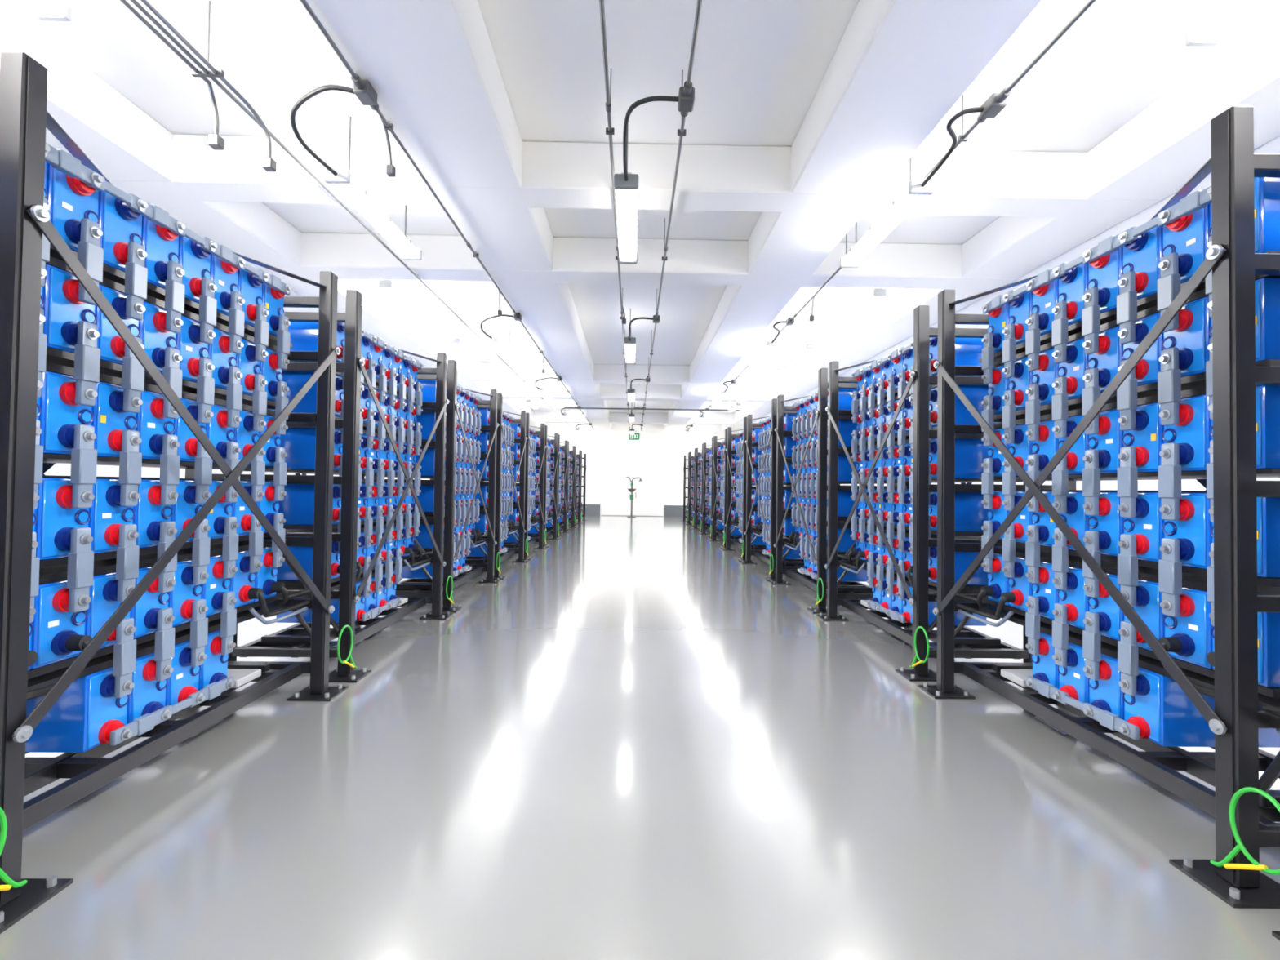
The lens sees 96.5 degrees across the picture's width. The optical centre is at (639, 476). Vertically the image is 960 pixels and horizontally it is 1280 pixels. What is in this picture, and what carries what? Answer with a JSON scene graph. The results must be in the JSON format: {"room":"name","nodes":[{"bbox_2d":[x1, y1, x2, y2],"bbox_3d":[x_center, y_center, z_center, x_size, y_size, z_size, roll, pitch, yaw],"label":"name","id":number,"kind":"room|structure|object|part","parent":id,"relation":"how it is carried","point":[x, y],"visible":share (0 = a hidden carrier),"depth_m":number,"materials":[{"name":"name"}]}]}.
{"room":"battery room","nodes":[
{"label":"battery room","id":0,"kind":"room"},
{"bbox_2d":[44,289,519,483],"bbox_3d":[-3.891,-0.575,8.618,0.200,3.420,23.700,1,-1,-1],"label":"wall","id":1,"kind":"structure","parent":0,"point":[57,469],"depth_m":4.33,"materials":[{"name":"white paint"}]},
{"bbox_2d":[0,1,545,428],"bbox_3d":[-3.521,-2.115,8.651,0.500,0.330,23.700,1,-1,-1],"label":"beam","id":2,"kind":"structure","parent":1,"relation":"attached to","point":[124,142],"depth_m":3.91,"materials":[{"name":"paint"}]},
{"bbox_2d":[534,422,737,516],"bbox_3d":[-0.231,-0.297,20.608,7.800,3.420,0.200,1,-1,-1],"label":"wall","id":3,"kind":"structure","parent":0,"point":[658,452],"depth_m":20.52,"materials":[{"name":"white paint"}]},
{"bbox_2d":[306,0,612,429],"bbox_3d":[-1.196,-2.084,8.678,0.650,0.330,23.700,1,-1,-1],"label":"beam","id":4,"kind":"structure","parent":3,"relation":"attached to","point":[432,67],"depth_m":3.31,"materials":[{"name":"paint"}]},
{"bbox_2d":[600,476,663,515],"bbox_3d":[-0.273,0.714,20.458,2.220,1.370,0.059,1,-1,-1],"label":"door leaves","id":5,"kind":"structure","parent":3,"relation":"in","point":[649,500],"depth_m":20.43,"materials":[{"name":"white paint"}]},
{"bbox_2d":[628,432,639,439],"bbox_3d":[-0.214,-1.450,20.502,0.380,0.240,0.054,1,-1,-1],"label":"exit sign","id":6,"kind":"object","parent":3,"relation":"attached to","point":[636,437],"visible":0.95,"depth_m":20.48,"materials":[{"name":"green"}]},
{"bbox_2d":[581,504,687,516],"bbox_3d":[-0.249,1.210,20.464,7.360,0.400,0.030,1,-1,-1],"label":"baseboard","id":7,"kind":"structure","parent":3,"relation":"attached to","point":[590,509],"depth_m":20.46,"materials":[{"name":"grey"}]},
{"bbox_2d":[663,0,1041,430],"bbox_3d":[1.313,-2.051,8.707,0.630,0.330,23.700,1,-1,-1],"label":"ceiling","id":8,"kind":"structure","parent":3,"relation":"attached to","point":[897,68],"depth_m":3.29,"materials":[{"name":"paint"}]},
{"bbox_2d":[0,515,1279,959],"bbox_3d":[-0.115,1.284,8.626,7.800,0.200,24.100,1,-1,-1],"label":"floor","id":9,"kind":"structure","parent":0,"point":[632,742],"depth_m":1.80,"materials":[{"name":"grey concrete"}]},
{"bbox_2d":[0,51,348,933],"bbox_3d":[-1.842,0.012,2.117,0.820,2.050,1.828,1,-1,-1],"label":"rack","id":10,"kind":"object","parent":9,"relation":"on","point":[132,339],"visible":1,"depth_m":1.81,"materials":[{"name":"black metal"}]},
{"bbox_2d":[226,668,261,688],"bbox_3d":[-1.847,0.870,2.469,0.320,0.032,0.160,1,-1,-1],"label":"tray","id":11,"kind":"object","parent":10,"relation":"on","point":[242,677],"depth_m":2.48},
{"bbox_2d":[227,289,453,682],"bbox_3d":[-1.861,0.043,3.772,0.820,2.050,1.828,1,-1,-1],"label":"rack","id":12,"kind":"object","parent":9,"relation":"on","point":[374,527],"visible":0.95,"depth_m":3.40,"materials":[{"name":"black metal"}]},
{"bbox_2d":[396,597,408,606],"bbox_3d":[-1.866,0.901,4.123,0.320,0.032,0.160,1,-1,-1],"label":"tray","id":13,"kind":"object","parent":12,"relation":"on","point":[404,600],"depth_m":4.14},
{"bbox_2d":[373,359,501,612],"bbox_3d":[-1.880,0.075,5.427,0.820,2.050,1.828,1,-1,-1],"label":"rack","id":14,"kind":"object","parent":9,"relation":"on","point":[462,449],"visible":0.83,"depth_m":5.13,"materials":[{"name":"black metal"}]},
{"bbox_2d":[465,392,529,579],"bbox_3d":[-1.899,0.106,7.081,0.820,2.050,1.828,1,-1,-1],"label":"rack","id":15,"kind":"object","parent":9,"relation":"on","point":[505,438],"visible":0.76,"depth_m":6.93,"materials":[{"name":"black metal"}]},
{"bbox_2d":[480,412,547,559],"bbox_3d":[-1.919,0.138,8.736,0.820,2.050,1.828,1,-1,-1],"label":"rack","id":16,"kind":"object","parent":9,"relation":"on","point":[511,544],"visible":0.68,"depth_m":8.37,"materials":[{"name":"black metal"}]},
{"bbox_2d":[527,425,559,547],"bbox_3d":[-1.938,0.169,10.390,0.820,2.050,1.828,1,-1,-1],"label":"rack","id":17,"kind":"object","parent":9,"relation":"on","point":[533,533],"visible":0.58,"depth_m":10.02,"materials":[{"name":"black metal"}]},
{"bbox_2d":[537,434,569,538],"bbox_3d":[-1.957,0.201,12.045,0.820,2.050,1.828,1,-1,-1],"label":"rack","id":18,"kind":"object","parent":9,"relation":"on","point":[548,527],"visible":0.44,"depth_m":11.70,"materials":[{"name":"black metal"}]},
{"bbox_2d":[558,441,577,532],"bbox_3d":[-1.976,0.232,13.700,0.820,2.050,1.828,1,-1,-1],"label":"rack","id":19,"kind":"object","parent":9,"relation":"on","point":[562,450],"visible":0.36,"depth_m":13.43,"materials":[{"name":"black metal"}]},
{"bbox_2d":[560,450,587,523],"bbox_3d":[-2.015,0.295,17.009,0.820,2.050,1.828,1,-1,-1],"label":"rack","id":20,"kind":"object","parent":9,"relation":"on","point":[584,466],"visible":0.36,"depth_m":16.98,"materials":[{"name":"black metal"}]},
{"bbox_2d":[568,446,582,526],"bbox_3d":[-1.996,0.264,15.354,0.820,2.050,1.828,1,-1,-1],"label":"rack","id":21,"kind":"object","parent":9,"relation":"on","point":[580,464],"visible":0.33,"depth_m":15.24,"materials":[{"name":"black metal"}]},
{"bbox_2d":[626,476,643,517],"bbox_3d":[-0.193,0.695,19.589,0.581,1.398,0.340,1,-1,-1],"label":"station","id":22,"kind":"object","parent":9,"relation":"on","point":[631,490],"visible":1,"depth_m":19.56,"materials":[{"name":"green"}]},
{"bbox_2d":[681,452,693,524],"bbox_3d":[1.707,0.346,17.151,0.820,2.050,1.828,1,-1,-1],"label":"rack","id":23,"kind":"object","parent":9,"relation":"on","point":[685,497],"visible":0.34,"depth_m":16.93,"materials":[{"name":"black metal"}]},
{"bbox_2d":[685,448,702,528],"bbox_3d":[1.726,0.315,15.496,0.820,2.050,1.828,1,-1,-1],"label":"rack","id":24,"kind":"object","parent":9,"relation":"on","point":[700,456],"visible":0.38,"depth_m":15.36,"materials":[{"name":"black metal"}]},
{"bbox_2d":[692,443,720,533],"bbox_3d":[1.746,0.283,13.842,0.820,2.050,1.828,1,-1,-1],"label":"rack","id":25,"kind":"object","parent":9,"relation":"on","point":[708,524],"visible":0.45,"depth_m":13.56,"materials":[{"name":"black metal"}]},
{"bbox_2d":[698,436,733,539],"bbox_3d":[1.765,0.252,12.187,0.820,2.050,1.828,1,-1,-1],"label":"rack","id":26,"kind":"object","parent":9,"relation":"on","point":[720,528],"visible":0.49,"depth_m":11.85,"materials":[{"name":"black metal"}]},
{"bbox_2d":[708,428,742,548],"bbox_3d":[1.784,0.220,10.533,0.820,2.050,1.828,1,-1,-1],"label":"rack","id":27,"kind":"object","parent":9,"relation":"on","point":[736,535],"visible":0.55,"depth_m":10.18,"materials":[{"name":"black metal"}]},
{"bbox_2d":[721,416,791,561],"bbox_3d":[1.804,0.189,8.878,0.820,2.050,1.828,1,-1,-1],"label":"rack","id":28,"kind":"object","parent":9,"relation":"on","point":[758,545],"visible":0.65,"depth_m":8.78,"materials":[{"name":"black metal"}]},
{"bbox_2d":[740,398,804,581],"bbox_3d":[1.823,0.157,7.224,0.820,2.050,1.828,1,-1,-1],"label":"rack","id":29,"kind":"object","parent":9,"relation":"on","point":[766,487],"visible":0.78,"depth_m":7.06,"materials":[{"name":"black metal"}]},
{"bbox_2d":[768,368,897,613],"bbox_3d":[1.842,0.126,5.569,0.820,2.050,1.828,1,-1,-1],"label":"rack","id":30,"kind":"object","parent":9,"relation":"on","point":[810,488],"visible":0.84,"depth_m":5.28,"materials":[{"name":"black metal"}]},
{"bbox_2d":[816,305,1032,681],"bbox_3d":[1.861,0.094,3.914,0.820,2.050,1.828,1,-1,-1],"label":"rack","id":31,"kind":"object","parent":9,"relation":"on","point":[895,534],"visible":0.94,"depth_m":3.58,"materials":[{"name":"black metal"}]},
{"bbox_2d":[860,600,871,608],"bbox_3d":[1.836,0.952,4.266,0.320,0.032,0.160,1,-1,-1],"label":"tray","id":32,"kind":"object","parent":31,"relation":"on","point":[864,602],"depth_m":4.27,"materials":[{"name":"grey"}]},
{"bbox_2d":[917,106,1279,908],"bbox_3d":[1.881,0.063,2.260,0.820,2.050,1.828,1,-1,-1],"label":"rack","id":33,"kind":"object","parent":9,"relation":"on","point":[1150,618],"visible":1,"depth_m":1.91,"materials":[{"name":"black metal"}]},
{"bbox_2d":[1000,669,1032,687],"bbox_3d":[1.855,0.920,2.611,0.320,0.032,0.160,1,-1,-1],"label":"tray","id":34,"kind":"object","parent":33,"relation":"on","point":[1017,676],"depth_m":2.62,"materials":[{"name":"grey"}]},
{"bbox_2d":[1263,705,1279,940],"bbox_3d":[1.900,0.031,0.605,0.820,2.050,1.828,1,-1,-1],"label":"rack","id":35,"kind":"object","parent":9,"relation":"on","point":[1275,711],"visible":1,"depth_m":1.48,"materials":[{"name":"black metal"}]},
{"bbox_3d":[1.900,0.031,0.567,0.820,2.050,1.570,1,-1,-1],"label":"steel frame","id":36,"kind":"part","parent":35,"relation":"part of","materials":[{"name":"black metal"}]},
{"bbox_2d":[0,0,1279,413],"bbox_3d":[-0.068,-2.335,8.696,7.800,0.200,24.100,1,-1,-1],"label":"ceiling","id":37,"kind":"structure","parent":0,"point":[759,68],"depth_m":3.42,"materials":[{"name":"paint"}]},
{"bbox_2d":[19,0,71,21],"bbox_3d":[-2.895,-2.333,2.221,0.156,0.121,1.250,1,-1,-1],"label":"lamp","id":38,"kind":"object","parent":37,"relation":"hanging from","point":[43,10],"visible":1,"depth_m":2.80,"materials":[{"name":"grey plastic"}]},
{"bbox_2d":[19,0,57,11],"bbox_3d":[-2.895,-2.312,2.221,0.140,0.073,1.160,1,-1,-1],"label":"diffuser","id":39,"kind":"object","parent":38,"relation":"attached to","point":[34,5],"depth_m":2.75,"materials":[{"name":"white plastic"}]},
{"bbox_2d":[119,0,569,425],"bbox_3d":[-2.200,-1.946,7.923,0.226,0.659,22.180,1,-1,-1],"label":"conduit","id":40,"kind":"object","parent":37,"relation":"attached to","point":[215,141],"visible":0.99,"depth_m":2.96,"materials":[{"name":"grey metal"}]},
{"bbox_2d":[324,115,422,260],"bbox_3d":[-1.901,-2.086,4.189,0.158,0.515,1.250,1,-1,-1],"label":"lamp","id":41,"kind":"object","parent":37,"relation":"hanging from","point":[343,182],"visible":0.95,"depth_m":3.96,"materials":[{"name":"grey plastic"}]},
{"bbox_2d":[331,177,418,257],"bbox_3d":[-1.903,-1.868,4.184,0.140,0.073,1.160,1,-1,-1],"label":"diffuser","id":42,"kind":"object","parent":41,"relation":"attached to","point":[358,197],"depth_m":4.06,"materials":[{"name":"white plastic"}]},
{"bbox_2d":[377,280,429,318],"bbox_3d":[-2.953,-2.238,7.220,0.156,0.121,1.250,1,-1,-1],"label":"lamp","id":43,"kind":"object","parent":37,"relation":"hanging from","point":[388,286],"visible":0.95,"depth_m":7.05,"materials":[{"name":"grey plastic"}]},
{"bbox_2d":[290,0,594,430],"bbox_3d":[-1.729,-1.966,8.669,0.551,0.579,23.660,1,-1,-1],"label":"conduit","id":44,"kind":"object","parent":37,"relation":"hanging from","point":[363,90],"visible":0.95,"depth_m":3.22,"materials":[{"name":"grey metal"}]},
{"bbox_2d":[450,337,480,360],"bbox_3d":[-2.983,-2.188,9.819,0.156,0.121,1.250,1,-1,-1],"label":"lamp","id":45,"kind":"object","parent":37,"relation":"hanging from","point":[456,342],"visible":1,"depth_m":9.64,"materials":[{"name":"grey plastic"}]},
{"bbox_2d":[453,341,479,359],"bbox_3d":[-2.984,-2.167,9.819,0.140,0.073,1.160,1,-1,-1],"label":"diffuser","id":46,"kind":"object","parent":45,"relation":"attached to","point":[461,346],"depth_m":9.78,"materials":[{"name":"white plastic"}]},
{"bbox_2d":[485,306,516,362],"bbox_3d":[-1.946,-2.012,8.088,0.158,0.515,1.250,1,-1,-1],"label":"lamp","id":47,"kind":"object","parent":37,"relation":"hanging from","point":[495,341],"visible":0.98,"depth_m":7.88,"materials":[{"name":"grey plastic"}]},
{"bbox_2d":[488,338,515,360],"bbox_3d":[-1.949,-1.794,8.084,0.140,0.073,1.160,1,-1,-1],"label":"diffuser","id":48,"kind":"object","parent":47,"relation":"attached to","point":[498,344],"depth_m":7.99,"materials":[{"name":"white plastic"}]},
{"bbox_2d":[501,382,510,385],"bbox_3d":[-3.013,-2.141,12.319,0.156,0.121,1.250,1,-1,-1],"label":"lamp","id":49,"kind":"object","parent":37,"relation":"hanging from","point":[503,383],"visible":0.23,"depth_m":12.80,"materials":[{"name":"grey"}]},
{"bbox_2d":[525,399,538,408],"bbox_3d":[-3.058,-2.067,16.218,0.156,0.121,1.250,1,-1,-1],"label":"lamp","id":50,"kind":"object","parent":37,"relation":"hanging from","point":[529,402],"visible":0.99,"depth_m":16.03,"materials":[{"name":"grey plastic"}]},
{"bbox_2d":[527,401,537,408],"bbox_3d":[-3.058,-2.046,16.217,0.140,0.073,1.160,1,-1,-1],"label":"diffuser","id":51,"kind":"object","parent":50,"relation":"attached to","point":[531,403],"depth_m":16.17,"materials":[{"name":"white plastic"}]},
{"bbox_2d":[536,382,552,400],"bbox_3d":[-1.991,-1.938,11.987,0.158,0.515,1.250,1,-1,-1],"label":"lamp","id":52,"kind":"object","parent":37,"relation":"hanging from","point":[544,393],"visible":0.94,"depth_m":11.76,"materials":[{"name":"grey plastic"}]},
{"bbox_2d":[538,390,551,400],"bbox_3d":[-1.994,-1.720,11.982,0.140,0.073,1.160,1,-1,-1],"label":"diffuser","id":53,"kind":"object","parent":52,"relation":"attached to","point":[547,397],"depth_m":11.90,"materials":[{"name":"white plastic"}]},
{"bbox_2d":[560,404,571,421],"bbox_3d":[-2.037,-1.863,15.886,0.158,0.515,1.250,1,-1,-1],"label":"lamp","id":54,"kind":"object","parent":37,"relation":"hanging from","point":[566,416],"visible":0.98,"depth_m":15.61,"materials":[{"name":"grey"}]},
{"bbox_2d":[562,415,571,421],"bbox_3d":[-2.040,-1.646,15.882,0.140,0.073,1.160,1,-1,-1],"label":"diffuser","id":55,"kind":"object","parent":54,"relation":"attached to","point":[567,418],"depth_m":15.82,"materials":[{"name":"white plastic"}]},
{"bbox_2d":[575,426,583,434],"bbox_3d":[-2.082,-1.789,19.785,0.158,0.515,1.250,1,-1,-1],"label":"lamp","id":56,"kind":"object","parent":37,"relation":"hanging from","point":[579,430],"visible":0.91,"depth_m":19.46,"materials":[{"name":"grey plastic"}]},
{"bbox_2d":[599,0,630,428],"bbox_3d":[-0.219,-1.981,8.687,0.076,0.509,23.660,1,-1,-1],"label":"conduit","id":57,"kind":"object","parent":37,"relation":"hanging from","point":[610,131],"visible":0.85,"depth_m":3.27,"materials":[{"name":"grey metal"}]},
{"bbox_2d":[613,132,638,263],"bbox_3d":[-0.091,-2.062,4.209,0.158,0.515,1.250,1,-1,-1],"label":"lamp","id":58,"kind":"object","parent":37,"relation":"hanging from","point":[626,193],"visible":0.96,"depth_m":3.97,"materials":[{"name":"grey plastic"}]},
{"bbox_2d":[615,189,637,261],"bbox_3d":[-0.094,-1.845,4.205,0.140,0.073,1.160,1,-1,-1],"label":"diffuser","id":59,"kind":"object","parent":58,"relation":"attached to","point":[626,200],"depth_m":4.10,"materials":[{"name":"white plastic"}]},
{"bbox_2d":[623,308,635,364],"bbox_3d":[-0.136,-1.988,8.108,0.158,0.515,1.250,1,-1,-1],"label":"lamp","id":60,"kind":"object","parent":37,"relation":"hanging from","point":[629,346],"visible":0.91,"depth_m":7.88,"materials":[{"name":"grey"}]},
{"bbox_2d":[624,343,635,363],"bbox_3d":[-0.139,-1.770,8.104,0.140,0.073,1.160,1,-1,-1],"label":"diffuser","id":61,"kind":"object","parent":60,"relation":"attached to","point":[629,348],"depth_m":8.07,"materials":[{"name":"white plastic"}]},
{"bbox_2d":[626,386,635,402],"bbox_3d":[-0.182,-1.914,12.007,0.158,0.515,1.250,1,-1,-1],"label":"lamp","id":62,"kind":"object","parent":37,"relation":"hanging from","point":[631,394],"visible":0.94,"depth_m":11.72,"materials":[{"name":"grey plastic"}]},
{"bbox_2d":[627,393,634,401],"bbox_3d":[-0.184,-1.696,12.003,0.140,0.073,1.160,1,-1,-1],"label":"diffuser","id":63,"kind":"object","parent":62,"relation":"attached to","point":[630,396],"depth_m":12.03,"materials":[{"name":"white plastic"}]},
{"bbox_2d":[628,413,634,422],"bbox_3d":[-0.227,-1.840,15.906,0.158,0.515,1.250,1,-1,-1],"label":"lamp","id":64,"kind":"object","parent":37,"relation":"hanging from","point":[631,418],"visible":0.94,"depth_m":15.45,"materials":[{"name":"grey plastic"}]},
{"bbox_2d":[629,417,634,422],"bbox_3d":[-0.230,-1.622,15.902,0.140,0.073,1.160,1,-1,-1],"label":"diffuser","id":65,"kind":"object","parent":64,"relation":"attached to","point":[631,419],"depth_m":15.91,"materials":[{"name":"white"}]},
{"bbox_2d":[629,423,634,435],"bbox_3d":[-0.272,-1.765,19.805,0.158,0.515,1.250,1,-1,-1],"label":"lamp","id":66,"kind":"object","parent":37,"relation":"hanging from","point":[632,432],"visible":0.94,"depth_m":19.41,"materials":[{"name":"grey plastic"}]},
{"bbox_2d":[564,399,740,411],"bbox_3d":[0.315,-1.882,14.043,4.300,0.487,0.036,1,-1,-1],"label":"conduit","id":67,"kind":"object","parent":37,"relation":"hanging from","point":[569,407],"visible":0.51,"depth_m":14.03,"materials":[{"name":"grey metal"}]},
{"bbox_2d":[622,0,702,431],"bbox_3d":[0.029,-1.992,8.690,0.377,0.480,23.660,1,-1,-1],"label":"conduit","id":68,"kind":"object","parent":37,"relation":"hanging from","point":[685,100],"visible":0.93,"depth_m":3.17,"materials":[{"name":"grey metal"}]},
{"bbox_2d":[682,428,689,435],"bbox_3d":[1.597,-1.741,19.827,0.158,0.515,1.250,1,-1,-1],"label":"lamp","id":69,"kind":"object","parent":37,"relation":"hanging from","point":[686,432],"visible":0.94,"depth_m":19.54,"materials":[{"name":"grey plastic"}]},
{"bbox_2d":[693,407,704,423],"bbox_3d":[1.643,-1.815,15.928,0.158,0.515,1.250,1,-1,-1],"label":"lamp","id":70,"kind":"object","parent":37,"relation":"hanging from","point":[700,417],"visible":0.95,"depth_m":15.55,"materials":[{"name":"grey"}]},
{"bbox_2d":[693,416,702,422],"bbox_3d":[1.640,-1.597,15.924,0.140,0.073,1.160,1,-1,-1],"label":"diffuser","id":71,"kind":"object","parent":70,"relation":"attached to","point":[699,418],"depth_m":15.76,"materials":[{"name":"white plastic"}]},
{"bbox_2d":[712,385,728,403],"bbox_3d":[1.688,-1.889,12.029,0.158,0.515,1.250,1,-1,-1],"label":"lamp","id":72,"kind":"object","parent":37,"relation":"hanging from","point":[721,395],"visible":0.9,"depth_m":11.78,"materials":[{"name":"grey plastic"}]},
{"bbox_2d":[712,392,726,403],"bbox_3d":[1.685,-1.671,12.024,0.140,0.073,1.160,1,-1,-1],"label":"diffuser","id":73,"kind":"object","parent":72,"relation":"attached to","point":[721,395],"depth_m":11.97,"materials":[{"name":"white plastic"}]},
{"bbox_2d":[728,402,741,409],"bbox_3d":[2.691,-1.990,16.283,0.156,0.121,1.250,1,-1,-1],"label":"lamp","id":74,"kind":"object","parent":37,"relation":"hanging from","point":[736,405],"visible":0.84,"depth_m":15.86,"materials":[{"name":"grey plastic"}]},
{"bbox_2d":[728,404,739,409],"bbox_3d":[2.691,-1.970,16.283,0.140,0.073,1.160,1,-1,-1],"label":"diffuser","id":75,"kind":"object","parent":74,"relation":"attached to","point":[735,406],"depth_m":16.04,"materials":[{"name":"white plastic"}]},
{"bbox_2d":[756,386,765,389],"bbox_3d":[2.737,-2.065,12.384,0.156,0.121,1.250,1,-1,-1],"label":"lamp","id":76,"kind":"object","parent":37,"relation":"hanging from","point":[757,387],"visible":0.14,"depth_m":12.89,"materials":[{"name":"grey plastic"}]},
{"bbox_2d":[747,325,777,365],"bbox_3d":[1.734,-1.963,8.130,0.158,0.515,1.250,1,-1,-1],"label":"lamp","id":77,"kind":"object","parent":37,"relation":"hanging from","point":[768,346],"visible":0.95,"depth_m":7.92,"materials":[{"name":"grey plastic"}]},
{"bbox_2d":[748,343,775,364],"bbox_3d":[1.731,-1.746,8.125,0.140,0.073,1.160,1,-1,-1],"label":"diffuser","id":78,"kind":"object","parent":77,"relation":"attached to","point":[765,349],"depth_m":8.07,"materials":[{"name":"white plastic"}]},
{"bbox_2d":[786,343,815,365],"bbox_3d":[2.766,-2.112,9.885,0.156,0.121,1.250,1,-1,-1],"label":"lamp","id":79,"kind":"object","parent":37,"relation":"hanging from","point":[808,348],"visible":1,"depth_m":9.71,"materials":[{"name":"grey plastic"}]},
{"bbox_2d":[835,288,886,325],"bbox_3d":[2.796,-2.162,7.286,0.156,0.121,1.250,1,-1,-1],"label":"lamp","id":80,"kind":"object","parent":37,"relation":"hanging from","point":[877,294],"visible":0.92,"depth_m":7.11,"materials":[{"name":"grey plastic"}]},
{"bbox_2d":[840,156,934,267],"bbox_3d":[1.779,-2.038,4.231,0.158,0.515,1.250,1,-1,-1],"label":"lamp","id":81,"kind":"object","parent":37,"relation":"hanging from","point":[915,193],"visible":0.93,"depth_m":4.01,"materials":[{"name":"grey plastic"}]},
{"bbox_2d":[843,188,927,265],"bbox_3d":[1.776,-1.820,4.226,0.140,0.073,1.160,1,-1,-1],"label":"diffuser","id":82,"kind":"object","parent":81,"relation":"attached to","point":[906,202],"depth_m":4.10,"materials":[{"name":"white plastic"}]},
{"bbox_2d":[685,0,1096,431],"bbox_3d":[1.741,-1.930,8.709,0.255,0.559,23.660,1,-1,-1],"label":"conduit","id":83,"kind":"object","parent":37,"relation":"hanging from","point":[995,103],"visible":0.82,"depth_m":3.06,"materials":[{"name":"grey metal"}]},
{"bbox_3d":[2.854,-2.257,2.287,0.156,0.121,1.250,1,-1,-1],"label":"lamp","id":84,"kind":"object","parent":37,"relation":"hanging from","visible":0},
{"bbox_2d":[1197,0,1270,37],"bbox_3d":[2.854,-2.236,2.286,0.140,0.073,1.160,1,-1,-1],"label":"diffuser","id":85,"kind":"object","parent":84,"relation":"attached to","point":[1231,13],"depth_m":2.74,"materials":[{"name":"white plastic"}]},
{"bbox_2d":[737,135,1279,490],"bbox_3d":[3.708,-0.475,8.704,0.200,3.420,23.700,1,-1,-1],"label":"wall","id":86,"kind":"structure","parent":0,"point":[1273,147],"depth_m":4.64,"materials":[{"name":"white paint"}]},
{"bbox_2d":[253,232,1015,289],"bbox_3d":[-0.036,-2.127,5.657,7.400,0.332,0.330,1,-1,-1],"label":"beam","id":87,"kind":"structure","parent":86,"relation":"attached to","point":[347,255],"depth_m":5.51,"materials":[{"name":"paint"}]},
{"bbox_2d":[109,134,1161,217],"bbox_3d":[-0.018,-2.156,4.117,7.400,0.332,0.290,1,-1,-1],"label":"beam","id":88,"kind":"structure","parent":86,"relation":"attached to","point":[557,175],"depth_m":3.99,"materials":[{"name":"paint"}]},
{"bbox_2d":[479,382,791,402],"bbox_3d":[-0.127,-1.979,13.415,7.400,0.332,0.350,1,-1,-1],"label":"beam","id":89,"kind":"structure","parent":86,"relation":"attached to","point":[519,390],"depth_m":13.25,"materials":[{"name":"paint"}]},
{"bbox_2d":[529,410,743,425],"bbox_3d":[-0.185,-1.884,18.388,7.400,0.332,0.300,1,-1,-1],"label":"beam","id":90,"kind":"structure","parent":86,"relation":"attached to","point":[539,416],"depth_m":18.24,"materials":[{"name":"paint"}]},
{"bbox_2d":[457,362,817,386],"bbox_3d":[-0.102,-2.019,11.290,7.400,0.332,0.300,1,-1,-1],"label":"beam","id":91,"kind":"structure","parent":86,"relation":"attached to","point":[479,371],"depth_m":11.15,"materials":[{"name":"paint"}]},
{"bbox_2d":[721,9,1279,431],"bbox_3d":[3.353,-2.024,8.730,0.550,0.330,23.700,1,-1,-1],"label":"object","id":92,"kind":"structure","parent":86,"relation":"attached to","point":[1152,156],"depth_m":3.85,"materials":[{"name":"paint"}]}
]}

